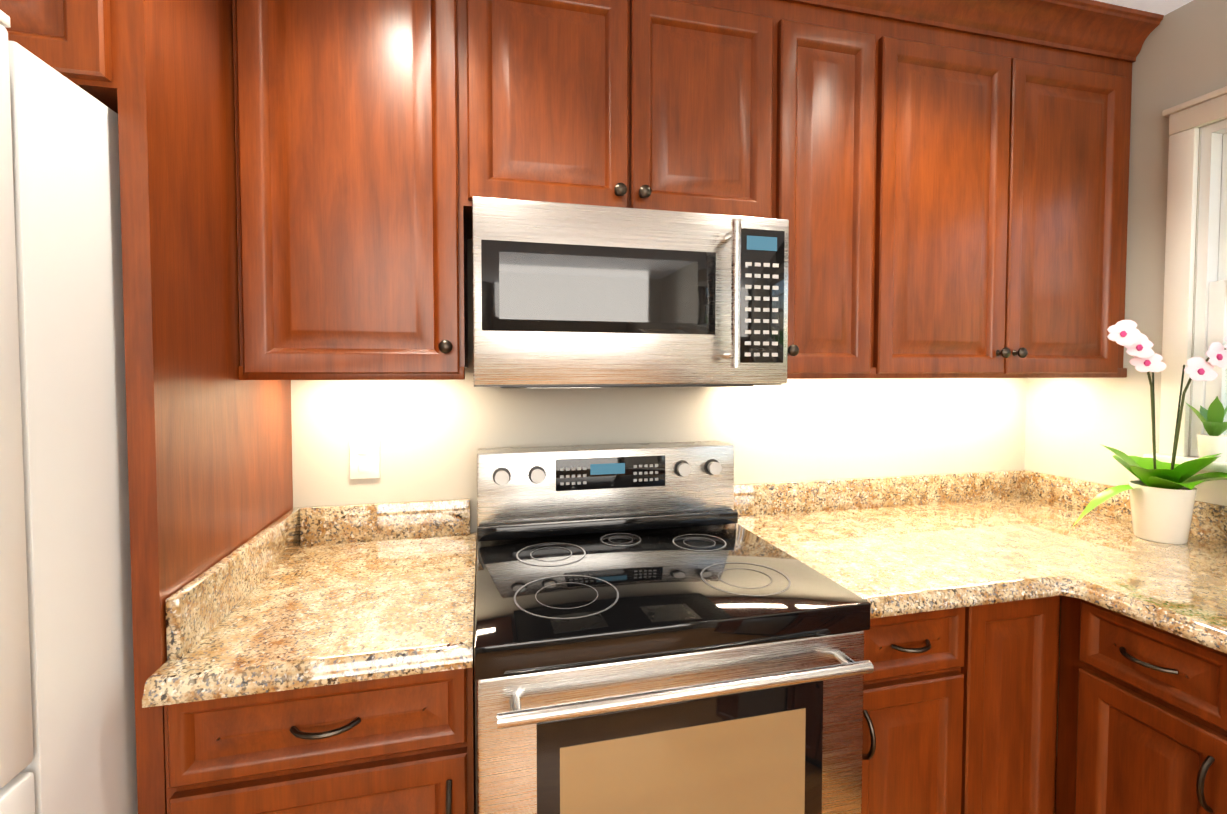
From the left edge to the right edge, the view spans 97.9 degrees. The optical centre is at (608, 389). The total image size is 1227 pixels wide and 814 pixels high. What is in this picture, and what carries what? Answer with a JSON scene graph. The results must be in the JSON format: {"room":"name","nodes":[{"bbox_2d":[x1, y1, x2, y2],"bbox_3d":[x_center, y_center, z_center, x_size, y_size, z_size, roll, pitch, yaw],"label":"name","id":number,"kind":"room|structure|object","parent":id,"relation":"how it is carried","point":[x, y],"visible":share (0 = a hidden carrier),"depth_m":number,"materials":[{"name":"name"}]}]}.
{"room":"kitchen","nodes":[
{"label":"kitchen","id":0,"kind":"room"},
{"bbox_2d":[291,239,1026,531],"bbox_3d":[-0.129,0.100,1.647,3.760,2.417,0.100,0,2,-13],"label":"wall","id":1,"kind":"structure","parent":0,"point":[434,435],"depth_m":1.66,"materials":[{"name":"grey paint"}]},
{"bbox_2d":[232,0,471,371],"bbox_3d":[-0.584,-0.538,1.296,0.455,0.965,0.328,0,2,-13],"label":"upper cabinet","id":2,"kind":"object","parent":1,"relation":"attached to","point":[354,221],"depth_m":1.14,"materials":[{"name":"brown wood"}]},
{"bbox_2d":[350,435,379,478],"bbox_3d":[-0.668,0.185,1.465,0.075,0.120,0.010,0,2,-13],"label":"outlet","id":3,"kind":"object","parent":1,"relation":"attached to","point":[364,458],"visible":1,"depth_m":1.46,"materials":[{"name":"white plastic"}]},
{"bbox_2d":[468,0,787,218],"bbox_3d":[0.015,-0.725,1.432,0.777,0.600,0.328,0,2,-13],"label":"upper cabinet","id":4,"kind":"object","parent":1,"relation":"attached to","point":[667,105],"depth_m":1.28,"materials":[{"name":"brown wood"}]},
{"bbox_2d":[472,197,788,387],"bbox_3d":[0.037,-0.213,1.390,0.750,0.411,0.450,0,2,-13],"label":"microwave","id":5,"kind":"object","parent":4,"relation":"attached to","point":[567,295],"visible":1,"depth_m":1.21,"materials":[{"name":"grey metal"}]},
{"bbox_2d":[784,1,1131,371],"bbox_3d":[0.992,-0.550,1.668,1.230,0.965,0.328,0,2,-13],"label":"upper cabinet","id":6,"kind":"object","parent":1,"relation":"attached to","point":[948,202],"depth_m":1.49,"materials":[{"name":"brown wood"}]},
{"bbox_2d":[1055,757,1056,810],"bbox_3d":[0.456,1.417,-0.795,3.760,0.060,5.200,0,2,-13],"label":"floor","id":7,"kind":"structure","parent":0,"point":[1055,784],"depth_m":1.76,"materials":[{"name":"brown wood"}]},
{"bbox_2d":[0,10,137,813],"bbox_3d":[-1.068,0.440,0.843,0.598,1.790,0.721,0,2,-13],"label":"fridge","id":8,"kind":"object","parent":7,"relation":"on","point":[67,724],"visible":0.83,"depth_m":0.72,"materials":[{"name":"white paint"}]},
{"bbox_2d":[0,0,292,813],"bbox_3d":[-1.269,0.160,0.987,1.027,2.340,0.661,0,2,-13],"label":"surround","id":9,"kind":"object","parent":7,"relation":"on","point":[209,448],"visible":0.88,"depth_m":0.88,"materials":[{"name":"brown wood"}]},
{"bbox_2d":[164,555,476,813],"bbox_3d":[-0.540,0.894,1.199,0.474,0.860,0.628,0,2,-13],"label":"base cabinet","id":10,"kind":"object","parent":7,"relation":"on","point":[405,744],"depth_m":0.89,"materials":[{"name":"brown wood"}]},
{"bbox_2d":[142,498,476,707],"bbox_3d":[-0.535,0.394,1.166,0.475,0.139,0.663,0,2,-13],"label":"countertop","id":11,"kind":"structure","parent":10,"relation":"on","point":[300,597],"depth_m":1.02,"materials":[{"name":"stone"}]},
{"bbox_2d":[474,441,873,813],"bbox_3d":[0.074,0.748,1.268,0.748,1.146,0.731,0,2,-13],"label":"range","id":12,"kind":"object","parent":7,"relation":"on","point":[659,629],"visible":1,"depth_m":1.01,"materials":[{"name":"grey metal"}]},
{"bbox_2d":[861,606,979,813],"bbox_3d":[0.574,0.885,1.461,0.304,0.860,0.628,0,2,-13],"label":"base cabinet","id":13,"kind":"object","parent":7,"relation":"on","point":[966,711],"depth_m":1.16,"materials":[{"name":"brown wood"}]},
{"bbox_2d":[976,596,1079,813],"bbox_3d":[0.862,0.883,1.529,0.287,0.860,0.628,0,2,-13],"label":"base cabinet","id":14,"kind":"object","parent":7,"relation":"on","point":[1016,724],"depth_m":1.23,"materials":[{"name":"brown wood"}]},
{"bbox_2d":[734,477,1097,618],"bbox_3d":[0.698,0.385,1.433,0.541,0.139,0.708,0,2,-13],"label":"countertop","id":15,"kind":"structure","parent":14,"relation":"on","point":[901,549],"depth_m":1.44,"materials":[{"name":"stone"}]},
{"bbox_2d":[886,470,1226,654],"bbox_3d":[1.516,0.410,0.655,0.694,0.139,2.598,0,2,-13],"label":"countertop","id":16,"kind":"structure","parent":14,"relation":"on","point":[1180,590],"depth_m":1.27,"materials":[{"name":"stone"}]},
{"bbox_2d":[1073,320,1226,543],"bbox_3d":[1.513,0.112,1.469,0.344,0.605,0.288,0,2,-13],"label":"orchid","id":17,"kind":"object","parent":16,"relation":"on","point":[1162,495],"visible":1,"depth_m":1.45,"materials":[{"name":"plant"}]},
{"bbox_2d":[926,469,1226,520],"bbox_3d":[1.308,0.380,1.592,0.360,0.139,0.678,0,2,-13],"label":"backsplash","id":18,"kind":"structure","parent":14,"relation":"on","point":[1036,486],"depth_m":1.86,"materials":[{"name":"stone"}]},
{"bbox_2d":[1024,0,1226,756],"bbox_3d":[2.179,0.166,-0.428,0.100,2.417,5.000,0,2,-13],"label":"wall","id":19,"kind":"structure","parent":0,"point":[1072,425],"depth_m":1.64,"materials":[{"name":"grey paint"}]},
{"bbox_2d":[1143,453,1226,472],"bbox_3d":[1.829,0.230,0.740,0.069,0.025,1.770,0,2,-13],"label":"window sill","id":20,"kind":"structure","parent":19,"relation":"attached to","point":[1218,466],"depth_m":1.50,"materials":[{"name":"white"}]},
{"bbox_2d":[1185,396,1226,461],"bbox_3d":[1.643,0.105,1.444,0.084,0.180,0.099,0,2,-13],"label":"potted plant","id":21,"kind":"object","parent":20,"relation":"on","point":[1213,441],"visible":0.92,"depth_m":1.44,"materials":[{"name":"white ceramic"}]},
{"bbox_2d":[1159,86,1226,505],"bbox_3d":[1.877,-0.226,0.737,0.111,1.128,1.764,0,2,-13],"label":"window","id":22,"kind":"structure","parent":19,"relation":"in","point":[1211,307],"depth_m":1.51,"materials":[{"name":"white"}]},
{"bbox_2d":[1094,0,1192,14],"bbox_3d":[0.456,-1.049,-0.873,3.760,0.040,5.200,0,2,-13],"label":"ceiling","id":23,"kind":"structure","parent":0,"point":[1163,7],"depth_m":1.53,"materials":[{"name":"white paint"}]},
{"bbox_2d":[784,0,1163,61],"bbox_3d":[-0.032,-1.041,1.069,3.490,0.096,0.374,0,2,-13],"label":"crown molding","id":24,"kind":"structure","parent":23,"relation":"attached to","point":[1101,29],"depth_m":1.52,"materials":[{"name":"brown wood"}]}
]}

